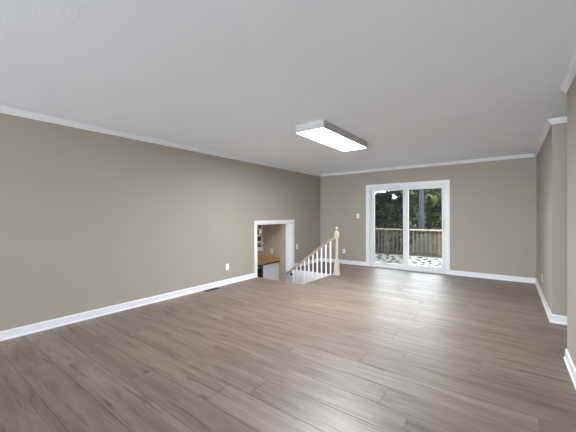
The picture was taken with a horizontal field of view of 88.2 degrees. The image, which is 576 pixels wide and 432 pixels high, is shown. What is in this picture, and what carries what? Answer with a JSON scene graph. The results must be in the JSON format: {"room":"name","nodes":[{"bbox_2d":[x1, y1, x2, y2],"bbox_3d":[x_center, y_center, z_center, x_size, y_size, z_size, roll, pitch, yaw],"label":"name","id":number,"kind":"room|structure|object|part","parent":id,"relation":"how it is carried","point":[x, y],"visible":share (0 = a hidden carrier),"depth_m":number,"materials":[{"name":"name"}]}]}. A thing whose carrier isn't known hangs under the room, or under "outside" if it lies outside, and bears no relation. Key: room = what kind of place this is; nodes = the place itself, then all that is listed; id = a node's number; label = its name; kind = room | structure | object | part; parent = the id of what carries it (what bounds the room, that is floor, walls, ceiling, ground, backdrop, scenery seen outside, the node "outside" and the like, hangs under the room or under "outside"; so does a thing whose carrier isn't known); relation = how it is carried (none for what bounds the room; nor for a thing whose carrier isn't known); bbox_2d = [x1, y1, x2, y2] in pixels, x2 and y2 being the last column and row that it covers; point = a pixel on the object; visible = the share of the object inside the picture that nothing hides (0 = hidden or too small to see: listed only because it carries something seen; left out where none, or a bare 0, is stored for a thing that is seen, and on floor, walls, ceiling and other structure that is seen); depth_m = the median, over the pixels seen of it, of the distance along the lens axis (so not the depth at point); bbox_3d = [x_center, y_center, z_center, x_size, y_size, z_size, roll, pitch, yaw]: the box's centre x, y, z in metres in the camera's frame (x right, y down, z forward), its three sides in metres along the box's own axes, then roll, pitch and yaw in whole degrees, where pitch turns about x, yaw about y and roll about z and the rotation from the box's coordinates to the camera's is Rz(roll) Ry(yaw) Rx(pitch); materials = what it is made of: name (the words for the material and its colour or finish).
{"room":"empty living room","nodes":[
{"label":"empty living room","id":0,"kind":"room"},
{"bbox_2d":[0,113,319,330],"bbox_3d":[-3.258,0.583,2.895,0.168,3.440,14.055,0,0,37],"label":"wall","id":1,"kind":"structure","parent":0,"point":[90,220],"depth_m":4.02,"materials":[{"name":"beige paint"}]},
{"bbox_2d":[0,273,254,340],"bbox_3d":[-3.988,1.260,1.752,0.022,0.098,11.043,0,0,37],"label":"baseboard","id":2,"kind":"structure","parent":1,"relation":"attached to","point":[45,325],"depth_m":3.90,"materials":[{"name":"white wood"}]},
{"bbox_2d":[0,106,320,175],"bbox_3d":[-3.178,-1.107,2.826,0.044,0.060,13.755,0,0,37],"label":"trim","id":3,"kind":"structure","parent":1,"relation":"attached to","point":[6,110],"depth_m":4.08,"materials":[{"name":"white wood"}]},
{"bbox_2d":[254,220,294,281],"bbox_3d":[-0.346,1.152,6.813,0.204,2.118,1.427,0,0,37],"label":"trim","id":4,"kind":"structure","parent":1,"relation":"attached to","point":[290,260],"depth_m":7.25,"materials":[{"name":"white wood"}]},
{"bbox_2d":[295,258,320,266],"bbox_3d":[0.540,1.226,7.845,0.022,0.098,1.285,0,0,37],"label":"baseboard","id":5,"kind":"structure","parent":1,"relation":"attached to","point":[319,259],"depth_m":7.93,"materials":[{"name":"white wood"}]},
{"bbox_2d":[257,224,285,281],"bbox_3d":[-1.095,1.018,8.270,2.774,2.580,0.120,0,0,37],"label":"wall","id":6,"kind":"structure","parent":0,"point":[274,235],"depth_m":7.58,"materials":[{"name":"beige paint"}]},
{"bbox_2d":[257,225,263,250],"bbox_3d":[-1.027,0.449,8.161,0.975,0.960,0.110,0,0,37],"label":"window","id":7,"kind":"structure","parent":6,"relation":"in","point":[261,229],"depth_m":7.88,"materials":[{"name":"white wood"}]},
{"bbox_2d":[257,255,279,259],"bbox_3d":[-0.933,1.086,8.061,1.785,0.085,0.022,0,0,37],"label":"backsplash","id":8,"kind":"structure","parent":6,"relation":"attached to","point":[258,256],"depth_m":7.73,"materials":[{"name":"brown wood"}]},
{"bbox_2d":[0,0,575,173],"bbox_3d":[-0.284,-1.240,0.674,7.658,0.200,14.155,0,0,37],"label":"ceiling","id":9,"kind":"structure","parent":0,"point":[418,81],"depth_m":2.34,"materials":[{"name":"white paint"}]},
{"bbox_2d":[296,119,366,150],"bbox_3d":[0.666,-1.106,4.208,0.406,0.097,1.360,0,0,37],"label":"ceiling light","id":10,"kind":"object","parent":9,"relation":"attached to","point":[322,131],"visible":1,"depth_m":3.95,"materials":[{"name":"white plastic"}]},
{"bbox_2d":[298,128,364,150],"bbox_3d":[0.666,-1.063,4.208,0.378,0.010,1.328,0,0,37],"label":"diffuser","id":11,"kind":"object","parent":10,"relation":"attached to","point":[331,137],"depth_m":4.05,"materials":[{"name":"white plastic"}]},
{"bbox_2d":[0,261,575,431],"bbox_3d":[-0.275,1.361,0.683,7.258,0.120,13.755,0,0,37],"label":"floor","id":12,"kind":"structure","parent":0,"point":[361,348],"depth_m":2.62,"materials":[{"name":"grey wood"}]},
{"bbox_2d":[203,287,219,291],"bbox_3d":[-1.336,1.286,5.199,0.100,0.006,0.300,0,0,37],"label":"floor vent","id":13,"kind":"object","parent":12,"relation":"in","point":[215,288],"visible":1,"depth_m":5.20,"materials":[{"name":"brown metal"}]},
{"bbox_2d":[290,269,331,283],"bbox_3d":[0.548,1.780,6.886,1.178,0.996,0.066,0,0,37],"label":"wall","id":14,"kind":"structure","parent":0,"point":[315,273],"depth_m":6.93,"materials":[{"name":"white paint"}]},
{"bbox_2d":[375,253,441,266],"bbox_3d":[3.522,1.891,8.928,8.200,0.940,3.686,0,0,37],"label":"deck","id":15,"kind":"object","parent":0,"point":[433,260],"visible":0.08,"depth_m":9.48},
{"bbox_2d":[375,228,441,256],"bbox_3d":[4.552,0.940,10.315,8.100,0.944,0.160,0,0,37],"label":"deck railing","id":16,"kind":"object","parent":15,"relation":"on","point":[386,232],"visible":0.27,"depth_m":10.45,"materials":[{"name":"brown wood"}]},
{"bbox_3d":[3.645,0.962,10.989,0.184,0.903,0.100,0,0,37],"label":"post","id":17,"kind":"part","parent":16,"relation":"part of","materials":[{"name":"brown wood"}]},
{"bbox_3d":[4.551,0.488,10.314,8.100,0.040,0.160,0,0,37],"label":"cap rail","id":18,"kind":"part","parent":16,"relation":"part of","materials":[{"name":"beige wood"}]},
{"bbox_3d":[4.557,0.568,10.322,8.100,0.090,0.040,0,0,37],"label":"rail","id":19,"kind":"part","parent":16,"relation":"part of","materials":[{"name":"beige wood"}]},
{"bbox_3d":[4.559,1.293,10.324,8.100,0.080,0.040,0,0,37],"label":"rail","id":20,"kind":"part","parent":16,"relation":"part of","materials":[{"name":"brown wood"}]},
{"bbox_2d":[320,157,536,277],"bbox_3d":[2.880,0.200,6.993,4.796,2.740,0.150,0,0,37],"label":"wall","id":21,"kind":"structure","parent":0,"point":[493,204],"depth_m":6.18,"materials":[{"name":"beige paint"}]},
{"bbox_2d":[369,183,445,273],"bbox_3d":[2.778,0.277,7.040,1.750,1.985,0.179,0,0,37],"label":"door","id":22,"kind":"structure","parent":21,"relation":"in","point":[405,266],"depth_m":7.00,"materials":[{"name":"white plastic"}]},
{"bbox_3d":[2.485,0.282,7.300,0.880,1.905,0.040,0,0,37],"label":"sash","id":23,"kind":"part","parent":22,"relation":"part of","materials":[{"name":"white plastic"}]},
{"bbox_3d":[3.099,0.282,6.781,0.835,1.905,0.040,0,0,37],"label":"sash","id":24,"kind":"part","parent":22,"relation":"part of","materials":[{"name":"white plastic"}]},
{"bbox_2d":[366,180,449,274],"bbox_3d":[2.742,0.242,6.992,1.890,2.055,0.018,0,0,37],"label":"trim","id":25,"kind":"structure","parent":21,"relation":"attached to","point":[447,182],"depth_m":6.64,"materials":[{"name":"white wood"}]},
{"bbox_2d":[320,153,535,176],"bbox_3d":[2.770,-1.140,6.947,4.676,0.060,0.044,0,0,37],"label":"trim","id":26,"kind":"structure","parent":21,"relation":"attached to","point":[523,155],"depth_m":6.54,"materials":[{"name":"white wood"}]},
{"bbox_2d":[322,258,566,324],"bbox_3d":[3.076,1.226,5.192,7.258,0.098,2.517,0,0,37],"label":"baseboard","id":27,"kind":"structure","parent":21,"relation":"attached to","point":[452,272],"depth_m":5.80,"materials":[{"name":"white wood"}]},
{"bbox_2d":[537,122,566,315],"bbox_3d":[4.996,0.113,3.773,2.682,2.560,2.495,0,0,37],"label":"wall","id":28,"kind":"structure","parent":0,"point":[552,155],"depth_m":3.57,"materials":[{"name":"beige paint"}]},
{"bbox_2d":[534,116,566,156],"bbox_3d":[4.921,-1.137,3.794,2.626,0.060,2.539,0,0,37],"label":"trim","id":29,"kind":"structure","parent":28,"relation":"attached to","point":[549,122],"depth_m":3.81,"materials":[{"name":"white wood"}]},
{"bbox_2d":[567,76,575,367],"bbox_3d":[0.550,0.147,-2.208,2.682,2.560,10.110,0,0,37],"label":"wall","id":30,"kind":"structure","parent":0,"point":[571,94],"depth_m":2.46,"materials":[{"name":"beige paint"}]},
{"bbox_2d":[560,51,575,92],"bbox_3d":[0.501,-1.103,-2.152,2.626,0.060,10.154,0,0,37],"label":"trim","id":31,"kind":"structure","parent":30,"relation":"attached to","point":[570,75],"depth_m":2.38,"materials":[{"name":"white wood"}]},
{"bbox_2d":[564,349,575,389],"bbox_3d":[0.512,1.258,-2.160,2.604,0.098,10.132,0,0,37],"label":"baseboard","id":32,"kind":"structure","parent":30,"relation":"attached to","point":[571,368],"depth_m":2.43,"materials":[{"name":"white wood"}]},
{"bbox_3d":[-1.794,2.267,6.218,4.100,0.100,4.220,0,0,37],"label":"floor","id":33,"kind":"structure","parent":0,"visible":0},
{"bbox_2d":[257,265,262,277],"bbox_3d":[-0.686,1.693,7.498,0.610,1.033,0.598,0,0,37],"label":"beverage fridge","id":34,"kind":"object","parent":33,"relation":"on","point":[259,267],"visible":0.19,"depth_m":7.16,"materials":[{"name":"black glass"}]},
{"bbox_3d":[-0.840,1.672,7.292,0.490,0.758,0.003,0,0,37],"label":"glass panel","id":35,"kind":"part","parent":34,"relation":"part of","materials":[{"name":"black glass"}]},
{"bbox_2d":[263,262,278,279],"bbox_3d":[-1.117,1.691,7.825,1.750,1.038,0.625,0,0,37],"label":"base cabinet","id":36,"kind":"object","parent":33,"relation":"on","point":[270,271],"visible":0.09,"depth_m":7.32,"materials":[{"name":"grey paint"}]},
{"bbox_2d":[257,255,279,264],"bbox_3d":[-1.109,1.107,7.823,1.785,0.125,0.614,0,0,37],"label":"countertop","id":37,"kind":"structure","parent":36,"relation":"on","point":[261,259],"depth_m":7.54,"materials":[{"name":"brown wood"}]},
{"bbox_2d":[286,227,340,283],"bbox_3d":[0.541,1.222,6.825,1.412,1.972,0.128,0,0,37],"label":"stair railing","id":38,"kind":"object","parent":33,"relation":"on","point":[336,233],"visible":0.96,"depth_m":6.68,"materials":[{"name":"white wood"}]},
{"bbox_3d":[0.488,0.923,6.825,1.328,0.982,0.058,0,0,37],"label":"handrail","id":39,"kind":"part","parent":38,"relation":"part of","materials":[{"name":"brown wood"}]},
{"bbox_3d":[1.055,0.756,6.440,0.128,1.042,0.128,0,0,37],"label":"newel post","id":40,"kind":"part","parent":38,"relation":"part of","materials":[{"name":"brown wood"}]},
{"label":"outside","id":41,"kind":"structure","parent":0,"visible":0},
{"bbox_2d":[377,224,441,257],"bbox_3d":[9.224,1.640,32.526,44.000,1.070,50.000,0,0,37],"label":"ground","id":42,"kind":"structure","parent":41,"point":[413,226],"depth_m":14.66,"materials":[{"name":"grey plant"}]},
{"bbox_2d":[257,225,260,246],"bbox_3d":[-1.352,0.027,13.527,3.906,4.914,2.936,0,0,11],"label":"leafy tree","id":43,"kind":"object","parent":42,"relation":"on","point":[258,226],"visible":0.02,"depth_m":12.87,"materials":[{"name":"green plant"}]},
{"bbox_2d":[375,232,390,253],"bbox_3d":[4.137,1.358,13.405,1.212,1.436,1.588,0,0,37],"label":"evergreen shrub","id":44,"kind":"object","parent":42,"relation":"on","point":[376,232],"visible":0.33,"depth_m":12.96,"materials":[{"name":"green plant"}]},
{"bbox_2d":[375,190,413,228],"bbox_3d":[7.648,-0.447,22.543,3.768,3.460,3.460,0,0,37],"label":"evergreen tree","id":45,"kind":"object","parent":42,"relation":"on","point":[386,219],"visible":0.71,"depth_m":21.66,"materials":[{"name":"green plant"}]},
{"bbox_2d":[390,227,415,249],"bbox_3d":[5.491,1.119,14.181,1.179,1.200,1.069,0,0,37],"label":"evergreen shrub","id":46,"kind":"object","parent":42,"relation":"on","point":[409,227],"visible":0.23,"depth_m":13.98,"materials":[{"name":"green plant"}]},
{"bbox_2d":[384,189,433,227],"bbox_3d":[8.790,-1.316,21.233,3.420,4.964,3.374,0,0,37],"label":"leafy tree","id":47,"kind":"object","parent":42,"relation":"on","point":[414,194],"visible":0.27,"depth_m":20.90,"materials":[{"name":"green plant"}]},
{"bbox_2d":[418,189,424,236],"bbox_3d":[7.992,-4.338,17.341,3.734,11.058,3.190,0,0,10],"label":"pine tree","id":48,"kind":"object","parent":42,"relation":"on","point":[421,225],"visible":0.02,"depth_m":16.70,"materials":[{"name":"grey plant"}]},
{"bbox_2d":[409,198,435,226],"bbox_3d":[14.089,-2.355,30.929,5.468,7.248,5.730,0,0,37],"label":"tree","id":49,"kind":"object","parent":42,"relation":"on","point":[417,223],"visible":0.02,"depth_m":29.98,"materials":[{"name":"green plant"}]},
{"bbox_2d":[414,189,441,225],"bbox_3d":[11.360,-1.556,23.607,3.357,5.643,3.748,0,0,37],"label":"leafy tree","id":50,"kind":"object","parent":42,"relation":"on","point":[436,215],"visible":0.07,"depth_m":22.44,"materials":[{"name":"green plant"}]},
{"bbox_2d":[427,195,431,229],"bbox_3d":[10.298,-4.347,20.542,2.815,11.136,1.951,0,0,-8],"label":"pine tree","id":51,"kind":"object","parent":42,"relation":"on","point":[429,218],"visible":0.02,"depth_m":20.42,"materials":[{"name":"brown plant"}]},
{"bbox_2d":[424,188,441,209],"bbox_3d":[11.503,-1.450,21.282,3.774,5.450,3.668,0,0,37],"label":"leafy tree","id":52,"kind":"object","parent":42,"relation":"on","point":[436,199],"visible":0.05,"depth_m":21.21,"materials":[{"name":"green plant"}]}
]}

